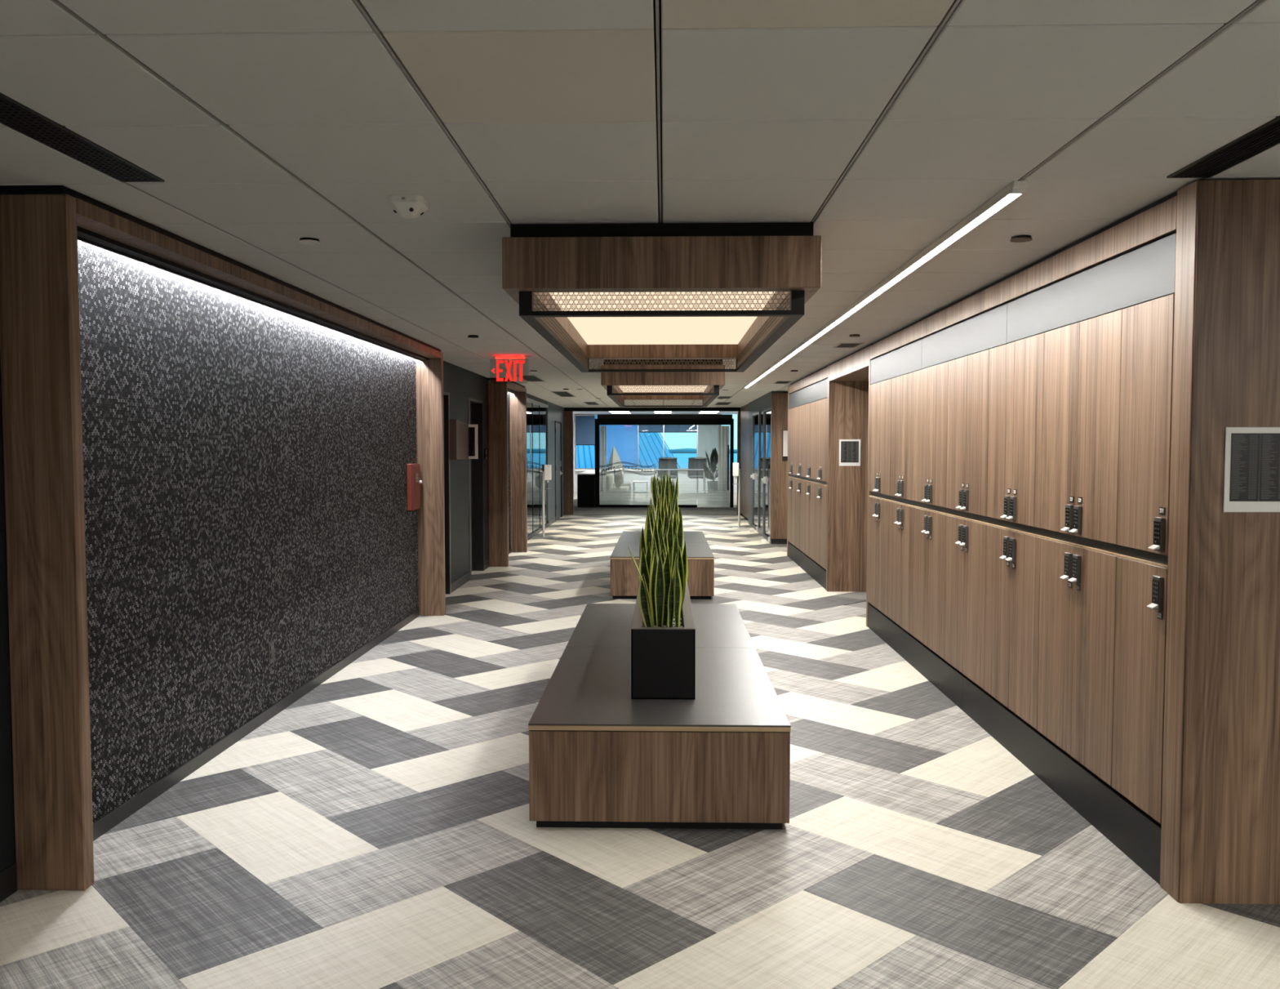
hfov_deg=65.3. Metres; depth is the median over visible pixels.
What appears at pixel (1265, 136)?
ceiling vent
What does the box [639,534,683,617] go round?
snake plant
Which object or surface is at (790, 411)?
locker
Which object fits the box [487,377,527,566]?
wall panel
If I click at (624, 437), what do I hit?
roller shade
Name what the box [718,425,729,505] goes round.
curtain
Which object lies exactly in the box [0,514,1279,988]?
floor
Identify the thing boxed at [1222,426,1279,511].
wall sign
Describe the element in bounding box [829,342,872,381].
header
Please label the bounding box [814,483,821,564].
locker
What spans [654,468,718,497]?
conference table
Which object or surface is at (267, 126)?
ceiling
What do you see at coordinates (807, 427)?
locker
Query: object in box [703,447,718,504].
potted plant
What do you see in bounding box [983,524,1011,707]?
locker
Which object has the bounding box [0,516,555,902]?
baseboard
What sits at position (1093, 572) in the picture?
locker
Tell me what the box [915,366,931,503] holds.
locker
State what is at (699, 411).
recessed light
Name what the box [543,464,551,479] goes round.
dispenser
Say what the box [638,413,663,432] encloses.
roller shade
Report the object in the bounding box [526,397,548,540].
glass wall
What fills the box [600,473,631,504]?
sofa
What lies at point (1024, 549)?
locker
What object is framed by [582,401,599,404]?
ceiling vent
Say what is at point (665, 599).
snake plant
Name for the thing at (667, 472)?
snake plant
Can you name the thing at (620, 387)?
ceiling light
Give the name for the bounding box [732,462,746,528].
stand
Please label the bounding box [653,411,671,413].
recessed light
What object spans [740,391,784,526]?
wall
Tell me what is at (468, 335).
sprinkler cover
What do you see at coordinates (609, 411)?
recessed light
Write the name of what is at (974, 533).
locker
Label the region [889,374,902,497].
locker
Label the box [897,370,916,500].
locker
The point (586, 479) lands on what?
credenza
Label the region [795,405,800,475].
locker
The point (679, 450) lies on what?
hills
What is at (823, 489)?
locker
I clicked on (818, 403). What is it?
locker
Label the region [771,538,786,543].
baseboard
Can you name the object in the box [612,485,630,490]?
seat cushion
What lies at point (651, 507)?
snake plant
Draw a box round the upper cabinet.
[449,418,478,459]
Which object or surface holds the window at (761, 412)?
in the wall at (744, 409)
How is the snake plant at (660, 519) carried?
on the planter box at (663, 659)
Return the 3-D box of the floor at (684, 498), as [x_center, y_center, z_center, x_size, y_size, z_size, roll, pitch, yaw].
[0.687,0.291,28.513,8.000,0.203,11.450,0,3,1]
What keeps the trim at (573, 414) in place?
attached to the wall at (686, 484)
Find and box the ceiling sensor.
[387,194,429,217]
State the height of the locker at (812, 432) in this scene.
0.904 m
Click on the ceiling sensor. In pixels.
(409, 206)
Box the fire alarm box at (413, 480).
[406,462,422,510]
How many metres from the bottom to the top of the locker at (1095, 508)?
0.904 m
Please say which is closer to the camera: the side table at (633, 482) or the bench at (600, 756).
the bench at (600, 756)
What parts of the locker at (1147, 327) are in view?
lever, number plate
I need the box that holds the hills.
[668,448,737,453]
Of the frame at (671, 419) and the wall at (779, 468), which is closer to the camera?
the wall at (779, 468)
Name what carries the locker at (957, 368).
attached to the surround at (1214, 245)
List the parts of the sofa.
backrest, armrest, armrest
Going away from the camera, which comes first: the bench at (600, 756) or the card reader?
the bench at (600, 756)
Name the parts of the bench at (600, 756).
panel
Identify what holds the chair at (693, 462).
on the floor at (684, 498)
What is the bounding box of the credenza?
[577,469,600,506]
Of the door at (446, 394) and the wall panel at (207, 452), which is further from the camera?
the door at (446, 394)
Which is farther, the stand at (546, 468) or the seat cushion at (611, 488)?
the seat cushion at (611, 488)
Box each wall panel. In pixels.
[0,185,445,889]
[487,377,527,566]
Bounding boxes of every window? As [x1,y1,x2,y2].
[574,413,729,469]
[759,411,763,529]
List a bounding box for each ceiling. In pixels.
[0,0,1279,407]
[573,411,737,413]
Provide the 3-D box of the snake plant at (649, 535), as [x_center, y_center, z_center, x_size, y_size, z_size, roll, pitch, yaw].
[0.111,0.328,5.326,0.209,0.495,0.173,1,3,20]
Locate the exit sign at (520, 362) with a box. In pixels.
[489,355,531,383]
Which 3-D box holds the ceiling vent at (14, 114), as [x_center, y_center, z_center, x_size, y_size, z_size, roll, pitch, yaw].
[-1.677,-0.993,2.259,0.145,0.010,2.125,0,3,1]
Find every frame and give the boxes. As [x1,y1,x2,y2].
[595,413,733,506]
[839,439,860,466]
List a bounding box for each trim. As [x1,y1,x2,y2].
[564,406,740,411]
[564,410,573,514]
[573,413,575,492]
[574,469,729,470]
[638,514,737,515]
[737,410,742,515]
[758,411,763,535]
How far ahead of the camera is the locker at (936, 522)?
6.41 m
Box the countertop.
[577,469,600,474]
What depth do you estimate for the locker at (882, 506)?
7.97 m
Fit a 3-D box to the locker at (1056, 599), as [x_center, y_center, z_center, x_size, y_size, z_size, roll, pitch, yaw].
[2.090,0.664,4.468,0.536,0.904,0.386,0,3,1]
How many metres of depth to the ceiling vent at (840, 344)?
8.69 m
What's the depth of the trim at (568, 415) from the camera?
22.74 m
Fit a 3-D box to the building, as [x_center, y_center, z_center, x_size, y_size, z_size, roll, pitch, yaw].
[-13.834,13.235,151.054,108.401,82.322,60.250,0,3,1]
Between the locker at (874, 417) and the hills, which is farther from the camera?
the hills
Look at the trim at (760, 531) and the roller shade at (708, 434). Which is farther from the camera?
the roller shade at (708, 434)
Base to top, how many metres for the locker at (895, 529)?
0.904 m
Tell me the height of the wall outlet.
0.114 m
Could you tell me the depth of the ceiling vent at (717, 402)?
20.20 m
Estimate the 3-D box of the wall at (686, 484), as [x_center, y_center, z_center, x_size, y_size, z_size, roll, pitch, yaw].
[0.538,-1.284,28.497,6.900,2.950,11.340,0,3,1]
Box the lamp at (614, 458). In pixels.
[607,444,624,482]
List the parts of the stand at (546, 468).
post, plate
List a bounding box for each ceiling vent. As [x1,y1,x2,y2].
[0,92,164,182]
[516,374,545,381]
[550,391,576,396]
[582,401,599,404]
[714,401,732,404]
[716,395,733,398]
[773,380,791,383]
[832,342,863,347]
[1166,115,1279,177]
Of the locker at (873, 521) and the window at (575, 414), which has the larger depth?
the window at (575, 414)
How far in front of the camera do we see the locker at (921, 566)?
6.80 m
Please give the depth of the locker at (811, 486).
11.84 m
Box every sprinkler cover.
[298,237,319,244]
[467,334,479,337]
[848,333,860,337]
[1010,234,1032,242]
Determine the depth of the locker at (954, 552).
6.03 m
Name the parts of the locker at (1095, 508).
lever, number plate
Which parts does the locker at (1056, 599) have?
lever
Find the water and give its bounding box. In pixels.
[670,453,737,467]
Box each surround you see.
[786,364,868,591]
[866,179,1279,904]
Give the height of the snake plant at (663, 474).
0.520 m
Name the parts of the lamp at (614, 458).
lamp shade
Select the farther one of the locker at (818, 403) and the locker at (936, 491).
the locker at (818, 403)
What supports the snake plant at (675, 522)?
on the planter box at (663, 659)
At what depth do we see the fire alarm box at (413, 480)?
8.79 m
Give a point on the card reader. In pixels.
(485, 449)
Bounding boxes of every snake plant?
[627,546,685,626]
[639,509,683,559]
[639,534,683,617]
[644,505,679,545]
[644,528,688,585]
[648,497,676,524]
[648,506,673,538]
[650,471,672,497]
[651,474,678,515]
[653,472,675,509]
[655,493,680,524]
[656,471,673,492]
[660,474,671,484]
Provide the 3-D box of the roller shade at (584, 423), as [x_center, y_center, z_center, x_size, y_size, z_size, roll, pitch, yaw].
[-1.860,-2.202,33.958,0.640,1.054,0.060,0,3,1]
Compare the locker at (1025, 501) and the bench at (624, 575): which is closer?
the locker at (1025, 501)
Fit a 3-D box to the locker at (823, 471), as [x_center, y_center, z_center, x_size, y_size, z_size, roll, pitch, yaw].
[2.247,-0.595,10.933,0.536,0.904,0.416,0,3,1]
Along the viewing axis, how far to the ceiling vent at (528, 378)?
12.95 m
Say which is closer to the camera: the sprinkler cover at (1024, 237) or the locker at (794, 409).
the sprinkler cover at (1024, 237)
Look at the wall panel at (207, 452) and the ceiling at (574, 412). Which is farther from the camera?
the ceiling at (574, 412)
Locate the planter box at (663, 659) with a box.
[631,582,695,699]
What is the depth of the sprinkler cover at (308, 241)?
4.25 m
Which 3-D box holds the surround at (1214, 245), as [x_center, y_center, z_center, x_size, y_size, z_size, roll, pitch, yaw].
[2.184,0.051,5.964,0.580,2.430,5.269,0,3,1]
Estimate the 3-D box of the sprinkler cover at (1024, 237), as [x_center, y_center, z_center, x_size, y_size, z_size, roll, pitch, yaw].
[1.608,-1.080,4.216,0.087,0.016,0.087,0,3,1]
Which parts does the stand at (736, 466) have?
post, plate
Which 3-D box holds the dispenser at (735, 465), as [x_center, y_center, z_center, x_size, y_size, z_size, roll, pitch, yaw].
[1.833,-0.476,19.110,0.113,0.260,0.110,0,3,1]
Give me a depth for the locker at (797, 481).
13.07 m
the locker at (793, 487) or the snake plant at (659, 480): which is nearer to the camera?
the snake plant at (659, 480)
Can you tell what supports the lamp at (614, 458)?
on the floor at (684, 498)
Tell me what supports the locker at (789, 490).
in the surround at (846, 571)
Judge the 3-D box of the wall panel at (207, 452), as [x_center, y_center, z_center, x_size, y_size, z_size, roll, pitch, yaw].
[-1.992,0.031,6.316,0.247,2.436,5.765,0,3,1]
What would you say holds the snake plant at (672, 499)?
on the planter box
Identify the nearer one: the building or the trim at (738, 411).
the trim at (738, 411)
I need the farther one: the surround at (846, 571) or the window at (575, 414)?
the window at (575, 414)
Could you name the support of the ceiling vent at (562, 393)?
in the ceiling at (267, 126)
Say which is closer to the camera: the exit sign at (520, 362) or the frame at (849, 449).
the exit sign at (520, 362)
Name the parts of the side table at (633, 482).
panel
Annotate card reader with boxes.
[484,448,486,458]
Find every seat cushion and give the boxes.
[609,487,629,491]
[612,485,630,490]
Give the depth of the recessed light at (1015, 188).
4.50 m
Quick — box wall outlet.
[267,641,274,663]
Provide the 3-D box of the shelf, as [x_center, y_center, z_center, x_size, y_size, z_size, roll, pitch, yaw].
[0.012,-0.058,27.661,0.340,0.020,0.570,0,3,1]
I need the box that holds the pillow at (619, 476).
[614,470,622,488]
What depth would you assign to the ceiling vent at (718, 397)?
17.87 m
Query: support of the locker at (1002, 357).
attached to the surround at (1214, 245)
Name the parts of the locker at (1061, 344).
lever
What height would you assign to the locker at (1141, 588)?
0.904 m
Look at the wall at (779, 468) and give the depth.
15.89 m
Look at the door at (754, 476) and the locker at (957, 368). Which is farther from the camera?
the door at (754, 476)
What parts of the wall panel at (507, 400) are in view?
post, beaded panel, post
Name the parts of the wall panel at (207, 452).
post, beaded panel, baseboard, post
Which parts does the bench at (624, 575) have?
panel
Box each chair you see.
[657,457,678,478]
[687,457,706,495]
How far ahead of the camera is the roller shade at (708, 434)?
33.88 m
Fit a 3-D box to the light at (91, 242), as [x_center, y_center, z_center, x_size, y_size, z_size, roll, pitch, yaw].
[-2.038,-1.112,6.257,0.110,0.075,5.637,0,3,1]
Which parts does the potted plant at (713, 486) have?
pot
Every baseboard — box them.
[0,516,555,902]
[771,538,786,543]
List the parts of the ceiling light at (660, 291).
corner post, frame, light panel, corner post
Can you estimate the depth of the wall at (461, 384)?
10.80 m
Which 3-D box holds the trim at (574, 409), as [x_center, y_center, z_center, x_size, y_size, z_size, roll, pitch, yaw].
[0.500,-2.031,22.704,4.900,0.275,0.200,0,3,1]
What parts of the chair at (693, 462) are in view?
seat, backrest, rail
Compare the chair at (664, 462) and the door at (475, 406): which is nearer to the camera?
the door at (475, 406)
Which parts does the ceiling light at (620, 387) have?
corner post, light panel, frame, corner post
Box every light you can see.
[76,226,428,360]
[502,221,822,372]
[507,387,518,393]
[600,359,724,406]
[608,411,631,413]
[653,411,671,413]
[697,411,719,413]
[743,180,1027,387]
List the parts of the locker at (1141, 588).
lever, number plate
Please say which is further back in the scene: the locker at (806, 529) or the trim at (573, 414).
the trim at (573, 414)
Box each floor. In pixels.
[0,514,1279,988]
[573,492,737,515]
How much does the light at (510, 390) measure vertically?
0.075 m
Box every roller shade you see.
[575,413,595,444]
[596,413,637,466]
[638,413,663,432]
[664,413,697,432]
[697,424,719,467]
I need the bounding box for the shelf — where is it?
[634,491,646,493]
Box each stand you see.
[532,464,554,538]
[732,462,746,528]
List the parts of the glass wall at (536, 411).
pane, pane, head rail, pane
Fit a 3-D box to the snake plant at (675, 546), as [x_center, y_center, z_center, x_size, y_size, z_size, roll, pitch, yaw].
[0.129,0.376,5.080,0.217,0.424,0.170,-2,3,-31]
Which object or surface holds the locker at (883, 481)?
attached to the surround at (1214, 245)
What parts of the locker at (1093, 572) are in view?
lever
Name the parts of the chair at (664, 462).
seat, rail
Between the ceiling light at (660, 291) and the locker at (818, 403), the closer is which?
the ceiling light at (660, 291)
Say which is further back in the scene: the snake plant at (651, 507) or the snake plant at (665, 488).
the snake plant at (665, 488)
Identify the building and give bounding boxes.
[576,415,679,467]
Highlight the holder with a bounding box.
[782,429,787,460]
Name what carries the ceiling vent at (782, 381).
in the ceiling at (267, 126)
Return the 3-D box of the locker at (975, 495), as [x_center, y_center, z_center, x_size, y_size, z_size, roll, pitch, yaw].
[2.118,-0.341,5.592,0.536,0.904,0.386,0,3,1]
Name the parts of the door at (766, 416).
handle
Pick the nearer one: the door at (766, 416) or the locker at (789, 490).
the locker at (789, 490)
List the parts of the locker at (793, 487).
door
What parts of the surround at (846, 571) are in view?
post, panel, post, panel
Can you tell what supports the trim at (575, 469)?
attached to the wall at (686, 484)
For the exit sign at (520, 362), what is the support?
hanging from the ceiling at (267, 126)
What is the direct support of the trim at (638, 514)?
attached to the wall at (744, 409)
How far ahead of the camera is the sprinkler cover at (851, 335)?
7.87 m
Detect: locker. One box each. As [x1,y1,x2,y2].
[787,408,792,474]
[787,476,791,543]
[789,477,795,546]
[790,406,796,475]
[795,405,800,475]
[795,478,800,549]
[797,404,805,476]
[798,480,804,552]
[804,402,810,478]
[804,480,809,556]
[807,401,815,479]
[807,481,814,560]
[814,399,821,479]
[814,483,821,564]
[817,397,827,481]
[817,484,826,568]
[867,496,878,608]
[869,382,879,493]
[874,498,889,616]
[875,378,890,495]
[888,501,902,625]
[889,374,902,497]
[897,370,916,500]
[897,504,915,635]
[912,507,929,646]
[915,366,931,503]
[924,361,948,507]
[924,511,946,658]
[943,515,966,672]
[946,355,967,511]
[959,520,986,688]
[960,349,989,515]
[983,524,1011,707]
[986,341,1014,521]
[1004,530,1040,728]
[1005,332,1044,528]
[1036,537,1075,755]
[1040,321,1079,535]
[1067,546,1118,786]
[1068,309,1122,544]
[1111,556,1168,823]
[1116,293,1174,555]
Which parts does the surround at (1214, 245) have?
post, panel, panel, panel, post, panel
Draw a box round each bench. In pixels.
[528,603,791,829]
[609,530,714,599]
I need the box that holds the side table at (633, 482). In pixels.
[632,480,648,502]
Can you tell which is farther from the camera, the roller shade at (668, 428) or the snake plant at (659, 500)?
the roller shade at (668, 428)
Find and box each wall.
[0,351,564,871]
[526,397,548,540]
[575,470,737,492]
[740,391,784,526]
[770,392,787,538]
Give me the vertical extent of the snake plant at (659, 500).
0.535 m
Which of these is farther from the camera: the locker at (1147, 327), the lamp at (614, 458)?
the lamp at (614, 458)
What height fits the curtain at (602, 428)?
2.060 m
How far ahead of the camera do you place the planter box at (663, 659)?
4.41 m
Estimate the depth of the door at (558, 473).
21.43 m
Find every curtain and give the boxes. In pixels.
[600,425,606,504]
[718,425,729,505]
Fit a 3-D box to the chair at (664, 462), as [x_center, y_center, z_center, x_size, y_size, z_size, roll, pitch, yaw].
[0.890,-0.577,31.916,0.640,1.207,0.622,0,3,1]
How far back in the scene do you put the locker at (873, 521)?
8.37 m
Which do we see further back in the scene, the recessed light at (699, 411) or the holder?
the recessed light at (699, 411)
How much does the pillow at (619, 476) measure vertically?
0.539 m
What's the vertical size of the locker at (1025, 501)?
0.904 m
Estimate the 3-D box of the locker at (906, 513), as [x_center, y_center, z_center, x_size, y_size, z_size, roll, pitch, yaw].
[2.155,0.534,7.196,0.536,0.904,0.386,0,3,1]
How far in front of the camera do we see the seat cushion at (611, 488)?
26.49 m
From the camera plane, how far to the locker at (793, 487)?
13.48 m
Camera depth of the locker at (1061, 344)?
4.41 m
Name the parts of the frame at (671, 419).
post, sill, pull handle, post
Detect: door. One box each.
[443,391,451,594]
[468,397,484,579]
[555,420,562,520]
[750,411,758,532]
[760,406,771,543]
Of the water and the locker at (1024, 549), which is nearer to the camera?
the locker at (1024, 549)
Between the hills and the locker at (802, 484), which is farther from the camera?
the hills
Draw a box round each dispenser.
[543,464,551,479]
[733,462,738,475]

